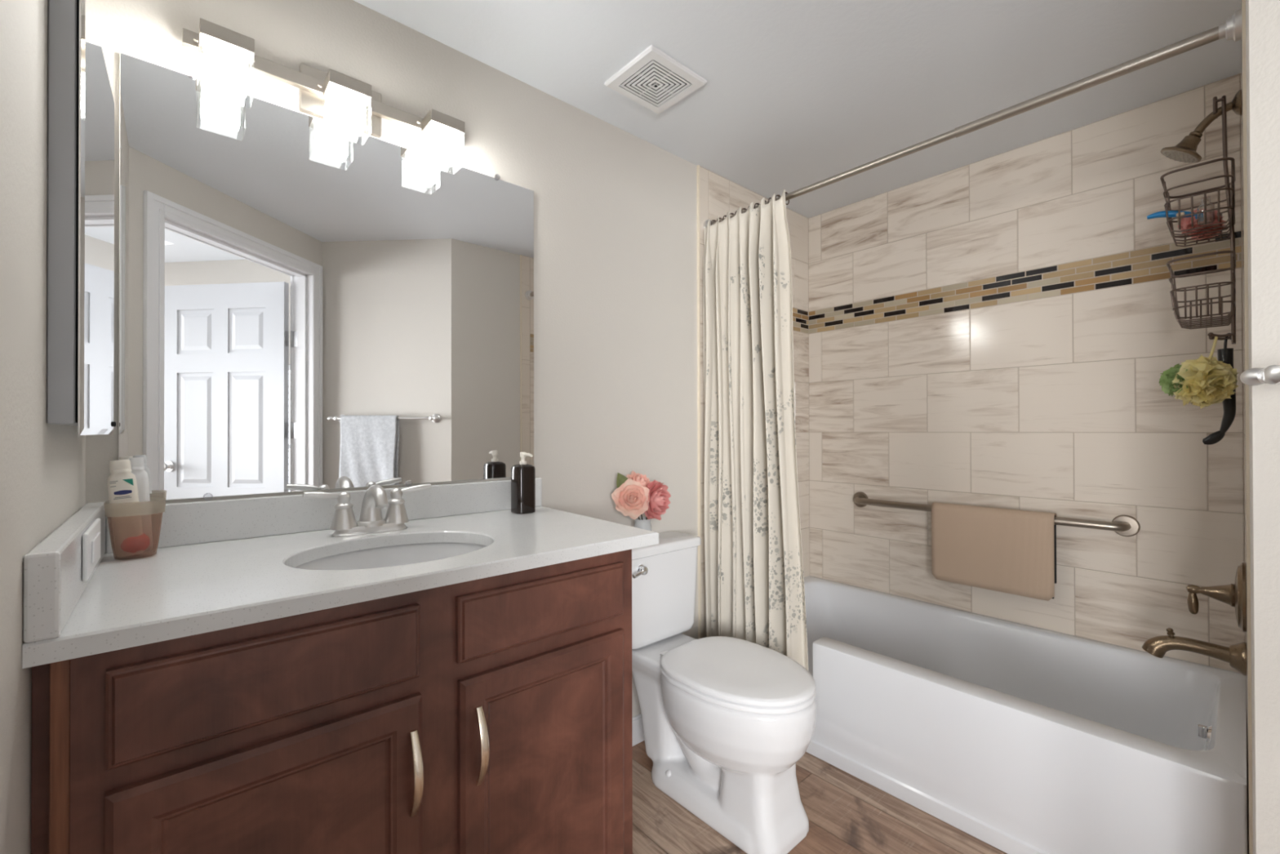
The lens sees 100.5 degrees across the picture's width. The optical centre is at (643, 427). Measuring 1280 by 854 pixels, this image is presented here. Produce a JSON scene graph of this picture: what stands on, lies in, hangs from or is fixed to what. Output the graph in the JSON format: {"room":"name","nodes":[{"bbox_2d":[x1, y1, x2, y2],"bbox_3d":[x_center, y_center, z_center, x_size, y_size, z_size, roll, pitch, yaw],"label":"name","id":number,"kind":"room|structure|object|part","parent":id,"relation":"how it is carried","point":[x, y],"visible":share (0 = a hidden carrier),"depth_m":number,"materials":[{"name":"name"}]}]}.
{"room":"bathroom","nodes":[
{"label":"bathroom","id":0,"kind":"room"},
{"bbox_2d":[0,0,85,853],"bbox_3d":[-0.696,0.034,0.515,0.100,2.312,1.386,0,0,-42],"label":"wall","id":1,"kind":"structure","parent":0,"point":[42,464],"depth_m":0.62,"materials":[{"name":"grey paint"}]},
{"bbox_2d":[46,0,115,435],"bbox_3d":[-0.940,-0.320,0.902,0.046,0.666,0.417,0,0,-42],"label":"medicine cabinet","id":2,"kind":"object","parent":1,"relation":"attached to","point":[80,296],"visible":1,"depth_m":0.75,"materials":[{"name":"silver metal"}]},
{"bbox_3d":[-0.925,-0.321,0.905,0.005,0.665,0.402,0,0,-40],"label":"mirror door","id":3,"kind":"part","parent":2,"relation":"part of","materials":[{"name":"silver metal"}]},
{"bbox_2d":[85,0,697,717],"bbox_3d":[-0.520,0.040,1.676,1.902,2.312,0.120,0,0,-42],"label":"wall","id":4,"kind":"structure","parent":0,"point":[615,211],"depth_m":1.82,"materials":[{"name":"grey paint"}]},
{"bbox_2d":[182,17,465,166],"bbox_3d":[-0.734,-0.804,1.326,0.626,0.174,0.130,0,0,-42],"label":"vanity light","id":5,"kind":"object","parent":4,"relation":"attached to","point":[349,104],"visible":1,"depth_m":1.28,"materials":[{"name":"white glass"}]},
{"bbox_3d":[-0.896,-0.761,1.144,0.089,0.089,0.073,0,0,-42],"label":"lamp shade","id":6,"kind":"part","parent":5,"relation":"part of","materials":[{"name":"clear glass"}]},
{"bbox_2d":[106,477,542,553],"bbox_3d":[-0.712,0.210,1.411,1.004,0.092,0.020,0,0,-42],"label":"backsplash","id":7,"kind":"structure","parent":4,"relation":"attached to","point":[182,523],"depth_m":1.27,"materials":[{"name":"white stone"}]},
{"bbox_2d":[118,53,533,501],"bbox_3d":[-0.718,-0.311,1.416,0.966,0.949,0.011,0,0,-42],"label":"wall mirror","id":8,"kind":"object","parent":4,"relation":"attached to","point":[306,303],"visible":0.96,"depth_m":1.31,"materials":[{"name":"silver metal"}]},
{"bbox_2d":[631,713,644,746],"bbox_3d":[-0.081,1.145,1.967,0.850,0.102,0.014,0,0,-42],"label":"baseboard","id":9,"kind":"structure","parent":4,"relation":"attached to","point":[637,722],"depth_m":2.01,"materials":[{"name":"white paint"}]},
{"bbox_2d":[699,165,809,638],"bbox_3d":[0.561,0.042,2.628,0.980,2.312,0.128,0,0,-42],"label":"tiled wall","id":10,"kind":"structure","parent":0,"point":[718,195],"depth_m":2.75,"materials":[{"name":"beige tile"}]},
{"bbox_2d":[697,164,701,639],"bbox_3d":[0.237,0.041,2.259,0.009,2.312,0.010,0,0,-42],"label":"trim","id":11,"kind":"structure","parent":10,"relation":"attached to","point":[698,166],"depth_m":2.26,"materials":[{"name":"beige tile"}]},
{"bbox_2d":[703,8,1242,228],"bbox_3d":[0.786,-0.869,1.728,0.060,0.060,1.538,0,0,-42],"label":"shower rod","id":12,"kind":"object","parent":10,"relation":"attached to","point":[1232,29],"visible":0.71,"depth_m":1.38,"materials":[{"name":"silver metal"}]},
{"bbox_2d":[702,189,808,670],"bbox_3d":[0.420,0.074,2.075,0.116,1.903,0.487,0,0,-42],"label":"shower curtain","id":13,"kind":"object","parent":12,"relation":"hanging from","point":[755,589],"visible":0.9,"depth_m":2.06,"materials":[{"name":"beige fabric"}]},
{"bbox_2d":[352,0,1240,217],"bbox_3d":[0.531,-1.181,-0.603,5.450,0.100,5.100,0,0,-42],"label":"ceiling","id":14,"kind":"structure","parent":0,"point":[796,95],"depth_m":1.64,"materials":[{"name":"white paint"}]},
{"bbox_2d":[604,44,706,114],"bbox_3d":[0.040,-1.112,1.721,0.244,0.011,0.229,0,0,-42],"label":"ceiling vent","id":15,"kind":"object","parent":14,"relation":"in","point":[654,76],"visible":1,"depth_m":1.70,"materials":[{"name":"white plastic"}]},
{"bbox_2d":[632,740,1248,853],"bbox_3d":[0.791,1.208,-0.903,5.450,0.060,5.868,0,0,-42],"label":"floor","id":16,"kind":"structure","parent":0,"point":[846,814],"depth_m":1.60,"materials":[{"name":"brown wood"}]},
{"bbox_2d":[31,549,632,853],"bbox_3d":[-0.552,0.737,1.139,0.944,0.911,0.625,0,0,-42],"label":"vanity cabinet","id":17,"kind":"object","parent":16,"relation":"on","point":[492,714],"visible":0.94,"depth_m":0.87,"materials":[{"name":"brown wood"}]},
{"bbox_3d":[-0.753,0.735,0.667,0.018,0.911,0.020,0,0,-42],"label":"scribe panel","id":18,"kind":"part","parent":17,"relation":"part of","materials":[{"name":"brown wood"}]},
{"bbox_3d":[-0.533,0.370,0.798,0.385,0.124,0.020,0,0,-42],"label":"drawer","id":19,"kind":"part","parent":17,"relation":"part of","materials":[{"name":"brown wood"}]},
{"bbox_3d":[-0.531,0.762,0.797,0.388,0.597,0.020,0,0,-42],"label":"door","id":20,"kind":"part","parent":17,"relation":"part of","materials":[{"name":"brown wood"}]},
{"bbox_2d":[22,477,658,668],"bbox_3d":[-0.530,0.216,1.183,1.034,0.131,0.602,0,0,-42],"label":"countertop","id":21,"kind":"structure","parent":17,"relation":"on","point":[211,566],"depth_m":0.99,"materials":[{"name":"white stone"}]},
{"bbox_2d":[82,518,100,581],"bbox_3d":[-0.888,0.194,0.860,0.009,0.071,0.192,0,0,-42],"label":"wall outlet","id":22,"kind":"object","parent":21,"relation":"attached to","point":[91,536],"visible":1,"depth_m":0.82,"materials":[{"name":"white plastic"}]},
{"bbox_2d":[302,483,431,537],"bbox_3d":[-0.644,0.196,1.278,0.286,0.118,0.138,0,0,-42],"label":"faucet","id":23,"kind":"object","parent":21,"relation":"on","point":[371,521],"visible":1,"depth_m":1.27,"materials":[{"name":"silver metal"}]},
{"bbox_3d":[-0.732,0.193,1.247,0.113,0.092,0.058,0,0,-42],"label":"handle","id":24,"kind":"part","parent":23,"relation":"part of","materials":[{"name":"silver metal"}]},
{"bbox_3d":[-0.644,0.188,1.278,0.068,0.102,0.138,0,0,-42],"label":"spout","id":25,"kind":"part","parent":23,"relation":"part of","materials":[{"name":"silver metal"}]},
{"bbox_3d":[-0.603,0.193,1.362,0.113,0.092,0.058,0,0,-42],"label":"handle","id":26,"kind":"part","parent":23,"relation":"part of","materials":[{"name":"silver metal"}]},
{"bbox_2d":[293,542,486,569],"bbox_3d":[-0.518,0.354,1.124,0.470,0.142,0.389,0,0,-42],"label":"sink basin","id":27,"kind":"object","parent":21,"relation":"in","point":[402,554],"visible":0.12,"depth_m":1.27,"materials":[{"name":"white ceramic"}]},
{"bbox_2d":[511,451,535,514],"bbox_3d":[-0.357,0.165,1.596,0.061,0.182,0.076,0,0,-42],"label":"soap dispenser","id":28,"kind":"object","parent":21,"relation":"on","point":[522,474],"visible":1,"depth_m":1.58,"materials":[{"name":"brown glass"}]},
{"bbox_3d":[-0.999,0.198,1.048,0.088,0.111,0.088,0,0,-42],"label":"tumbler","id":29,"kind":"object","parent":21,"relation":"on","visible":0},
{"bbox_2d":[106,459,144,556],"bbox_3d":[-1.004,0.156,1.033,0.052,0.187,0.027,0,0,-42],"label":"lotion bottle","id":30,"kind":"object","parent":29,"relation":"in","point":[123,496],"visible":1,"depth_m":1.02,"materials":[{"name":"white plastic"}]},
{"bbox_2d":[120,533,150,552],"bbox_3d":[-0.999,0.227,1.042,0.047,0.044,0.047,0,0,-42],"label":"sponge","id":31,"kind":"object","parent":29,"relation":"in","point":[133,544],"visible":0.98,"depth_m":1.03,"materials":[{"name":"red"}]},
{"bbox_2d":[128,457,152,551],"bbox_3d":[-1.007,0.154,1.065,0.039,0.189,0.021,0,0,-42],"label":"lotion bottle","id":32,"kind":"object","parent":29,"relation":"in","point":[137,464],"visible":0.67,"depth_m":1.06,"materials":[{"name":"white plastic"}]},
{"bbox_3d":[-0.383,0.587,0.895,0.015,0.143,0.033,0,0,-42],"label":"handle","id":33,"kind":"part","parent":17,"relation":"part of","materials":[{"name":"silver metal"}]},
{"bbox_3d":[-0.295,0.587,0.973,0.015,0.143,0.033,0,0,-42],"label":"handle","id":34,"kind":"part","parent":17,"relation":"part of","materials":[{"name":"silver metal"}]},
{"bbox_3d":[-0.193,0.371,1.099,0.389,0.120,0.020,0,0,-42],"label":"drawer","id":35,"kind":"part","parent":17,"relation":"part of","materials":[{"name":"brown wood"}]},
{"bbox_3d":[-0.191,0.763,1.098,0.386,0.597,0.020,0,0,-42],"label":"door","id":36,"kind":"part","parent":17,"relation":"part of","materials":[{"name":"brown wood"}]},
{"bbox_2d":[631,531,816,853],"bbox_3d":[0.200,0.804,1.735,0.432,0.780,0.735,0,0,-42],"label":"toilet","id":37,"kind":"object","parent":16,"relation":"on","point":[727,722],"visible":0.99,"depth_m":1.59,"materials":[{"name":"white ceramic"}]},
{"bbox_3d":[-0.012,0.487,1.803,0.069,0.034,0.032,0,0,-42],"label":"flush lever","id":38,"kind":"part","parent":37,"relation":"part of","materials":[{"name":"silver metal"}]},
{"bbox_2d":[633,516,651,530],"bbox_3d":[-0.002,0.372,1.925,0.066,0.086,0.066,0,0,-42],"label":"flower vase","id":39,"kind":"object","parent":37,"relation":"on","point":[644,524],"visible":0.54,"depth_m":1.90,"materials":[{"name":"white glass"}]},
{"bbox_2d":[611,472,648,519],"bbox_3d":[-0.045,0.283,1.887,0.136,0.241,0.097,0,0,-17],"label":"rose","id":40,"kind":"object","parent":39,"relation":"in","point":[630,498],"visible":0.96,"depth_m":1.88,"materials":[{"name":"pink plant"}]},
{"bbox_2d":[626,471,652,519],"bbox_3d":[-0.011,0.281,1.948,0.107,0.243,0.095,0,0,-42],"label":"rose","id":41,"kind":"object","parent":39,"relation":"in","point":[643,480],"visible":0.33,"depth_m":1.95,"materials":[{"name":"pink plant"}]},
{"bbox_2d":[644,480,671,520],"bbox_3d":[0.064,0.296,1.967,0.086,0.214,0.212,0,0,23],"label":"rose","id":42,"kind":"object","parent":39,"relation":"in","point":[659,501],"visible":0.96,"depth_m":1.93,"materials":[{"name":"pink plant"}]},
{"bbox_3d":[0.034,0.608,1.963,0.362,0.321,0.151,0,0,-42],"label":"tank","id":43,"kind":"part","parent":37,"relation":"part of","materials":[{"name":"white ceramic"}]},
{"bbox_3d":[0.035,0.432,1.962,0.380,0.034,0.167,0,0,-42],"label":"tank lid","id":44,"kind":"part","parent":37,"relation":"part of","materials":[{"name":"white ceramic"}]},
{"bbox_3d":[0.218,0.984,1.743,0.380,0.420,0.725,0,0,-42],"label":"bowl","id":45,"kind":"part","parent":37,"relation":"part of","materials":[{"name":"white ceramic"}]},
{"bbox_3d":[0.298,0.770,1.653,0.380,0.016,0.477,0,0,-42],"label":"seat","id":46,"kind":"part","parent":37,"relation":"part of","materials":[{"name":"white plastic"}]},
{"bbox_3d":[0.297,0.748,1.654,0.380,0.022,0.479,0,0,-42],"label":"lid","id":47,"kind":"part","parent":37,"relation":"part of","materials":[{"name":"white plastic"}]},
{"bbox_2d":[804,575,1247,853],"bbox_3d":[1.093,0.986,1.989,0.786,0.411,1.538,0,0,-42],"label":"bathtub","id":48,"kind":"object","parent":16,"relation":"on","point":[1019,738],"visible":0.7,"depth_m":1.65,"materials":[{"name":"white ceramic"}]},
{"bbox_3d":[1.555,0.854,1.470,0.068,0.068,0.033,0,0,-42],"label":"overflow plate","id":49,"kind":"part","parent":48,"relation":"part of","materials":[{"name":"silver metal"}]},
{"bbox_2d":[808,73,1247,764],"bbox_3d":[1.444,0.038,2.280,0.120,2.312,1.820,0,0,-42],"label":"wall","id":50,"kind":"structure","parent":0,"point":[1001,331],"depth_m":2.05,"materials":[{"name":"beige tile"}]},
{"bbox_2d":[853,491,1140,536],"bbox_3d":[1.362,0.351,2.226,0.072,0.076,1.045,0,0,-42],"label":"grab bar","id":51,"kind":"object","parent":50,"relation":"attached to","point":[1122,525],"visible":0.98,"depth_m":1.94,"materials":[{"name":"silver metal"}]},
{"bbox_2d":[931,502,1057,600],"bbox_3d":[1.401,0.485,2.149,0.055,0.326,0.425,0,0,-42],"label":"towel","id":52,"kind":"object","parent":51,"relation":"hanging from","point":[1005,550],"visible":1,"depth_m":2.11,"materials":[{"name":"beige fabric"}]},
{"bbox_2d":[1240,0,1256,853],"bbox_3d":[1.458,0.032,1.190,1.315,2.312,0.154,0,0,-42],"label":"wall","id":53,"kind":"structure","parent":0,"point":[1246,1],"depth_m":1.00,"materials":[{"name":"grey paint"}]},
{"bbox_2d":[1142,627,1246,675],"bbox_3d":[1.536,0.618,1.492,0.086,0.090,0.205,0,0,-42],"label":"tub spout","id":54,"kind":"object","parent":53,"relation":"attached to","point":[1235,655],"visible":1,"depth_m":1.47,"materials":[{"name":"brown metal"}]},
{"bbox_3d":[1.509,0.589,1.523,0.017,0.029,0.017,0,0,-4],"label":"diverter knob","id":55,"kind":"part","parent":54,"relation":"part of","materials":[{"name":"brown metal"}]},
{"bbox_2d":[1160,88,1241,163],"bbox_3d":[1.549,-0.823,1.482,0.096,0.158,0.157,0,0,-42],"label":"shower","id":56,"kind":"object","parent":53,"relation":"attached to","point":[1184,151],"visible":1,"depth_m":1.48,"materials":[{"name":"brown metal"}]},
{"bbox_3d":[1.523,-0.769,1.511,0.086,0.048,0.072,0,0,-42],"label":"nozzle plate","id":57,"kind":"part","parent":56,"relation":"part of","materials":[{"name":"beige metal"}]},
{"bbox_2d":[1160,95,1235,343],"bbox_3d":[1.547,-0.563,1.483,0.242,0.675,0.139,0,0,-42],"label":"shower caddy","id":58,"kind":"object","parent":56,"relation":"hanging from","point":[1230,196],"visible":0.99,"depth_m":1.43,"materials":[{"name":"brown metal"}]},
{"bbox_2d":[1146,210,1204,222],"bbox_3d":[1.479,-0.585,1.482,0.040,0.044,0.111,0,0,-42],"label":"razor","id":59,"kind":"object","parent":58,"relation":"in","point":[1171,213],"visible":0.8,"depth_m":1.48,"materials":[{"name":"blue plastic"}]},
{"bbox_3d":[1.469,-0.590,1.481,0.098,0.034,0.018,0,0,42],"label":"handle","id":60,"kind":"part","parent":59,"relation":"part of","materials":[{"name":"blue plastic"}]},
{"bbox_2d":[1176,212,1184,222],"bbox_3d":[1.511,-0.586,1.494,0.100,0.010,0.017,0,0,-42],"label":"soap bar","id":61,"kind":"object","parent":58,"relation":"in","point":[1181,213],"visible":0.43,"depth_m":1.47,"materials":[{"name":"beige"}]},
{"bbox_2d":[1160,157,1235,246],"bbox_3d":[1.546,-0.612,1.484,0.242,0.163,0.139,0,0,-42],"label":"basket","id":62,"kind":"object","parent":58,"relation":"on","point":[1230,196],"depth_m":1.43,"materials":[{"name":"brown metal"}]},
{"bbox_2d":[1159,336,1239,408],"bbox_3d":[1.521,-0.149,1.460,0.141,0.198,0.155,0,0,-42],"label":"bath pouf","id":63,"kind":"object","parent":58,"relation":"hanging from","point":[1202,381],"visible":1,"depth_m":1.43,"materials":[{"name":"yellow"}]},
{"bbox_3d":[1.536,-0.189,1.443,0.007,0.118,0.033,0,0,-42],"label":"cord","id":64,"kind":"part","parent":63,"relation":"part of","materials":[{"name":"yellow fabric"}]},
{"bbox_2d":[1165,250,1235,328],"bbox_3d":[1.550,-0.370,1.479,0.242,0.167,0.129,0,0,-42],"label":"basket","id":65,"kind":"object","parent":58,"relation":"on","point":[1231,316],"depth_m":1.43,"materials":[{"name":"brown metal"}]},
{"bbox_2d":[1177,208,1226,240],"bbox_3d":[1.563,-0.571,1.490,0.173,0.089,0.092,0,0,-42],"label":"shower puff","id":66,"kind":"object","parent":58,"relation":"in","point":[1185,224],"visible":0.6,"depth_m":1.47,"materials":[{"name":"pink plastic"}]},
{"bbox_2d":[1196,204,1214,223],"bbox_3d":[1.494,-0.576,1.414,0.032,0.068,0.032,0,0,-42],"label":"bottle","id":67,"kind":"object","parent":58,"relation":"in","point":[1200,204],"visible":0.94,"depth_m":1.41,"materials":[{"name":"plastic"}]},
{"bbox_2d":[1202,333,1235,444],"bbox_3d":[1.596,-0.106,1.476,0.033,0.308,0.064,0,0,-42],"label":"brush","id":68,"kind":"object","parent":58,"relation":"hanging from","point":[1224,354],"visible":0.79,"depth_m":1.46,"materials":[{"name":"black plastic"}]},
{"bbox_3d":[1.606,-0.100,1.466,0.033,0.232,0.035,0,0,-42],"label":"handle","id":69,"kind":"part","parent":68,"relation":"part of","materials":[{"name":"black plastic"}]},
{"bbox_3d":[1.579,-0.564,1.447,0.044,0.675,0.038,0,0,-42],"label":"hanger frame","id":70,"kind":"part","parent":58,"relation":"part of","materials":[{"name":"brown metal"}]},
{"bbox_3d":[1.570,-0.846,1.458,0.021,0.066,0.093,0,0,-42],"label":"arm","id":71,"kind":"part","parent":56,"relation":"part of","materials":[{"name":"brown metal"}]},
{"bbox_2d":[1186,562,1246,631],"bbox_3d":[1.567,0.452,1.458,0.180,0.180,0.112,0,0,-42],"label":"shower valve","id":72,"kind":"object","parent":53,"relation":"attached to","point":[1232,594],"visible":1,"depth_m":1.42,"materials":[{"name":"brown metal"}]},
{"bbox_3d":[1.561,0.471,1.465,0.062,0.100,0.094,0,0,-42],"label":"handle","id":73,"kind":"part","parent":72,"relation":"part of","materials":[{"name":"brown metal"}]},
{"bbox_2d":[1241,0,1253,853],"bbox_3d":[1.256,0.032,1.105,0.009,2.312,0.007,0,0,-42],"label":"trim","id":74,"kind":"structure","parent":53,"relation":"attached to","point":[1243,2],"depth_m":1.10,"materials":[{"name":"beige tile"}]},
{"bbox_2d":[1248,0,1279,853],"bbox_3d":[0.961,0.029,0.437,0.120,2.312,0.851,0,0,3],"label":"wall","id":75,"kind":"structure","parent":0,"point":[1264,15],"depth_m":0.79,"materials":[{"name":"grey paint"}]},
{"bbox_2d":[1240,364,1279,385],"bbox_3d":[0.864,-0.073,0.427,0.072,0.052,0.668,0,0,3],"label":"towel bar","id":76,"kind":"object","parent":75,"relation":"attached to","point":[1270,375],"visible":1,"depth_m":0.73,"materials":[{"name":"silver metal"}]},
{"bbox_3d":[0.880,-0.071,0.717,0.070,0.051,0.052,0,0,3],"label":"post","id":77,"kind":"part","parent":76,"relation":"part of","materials":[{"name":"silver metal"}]}
]}

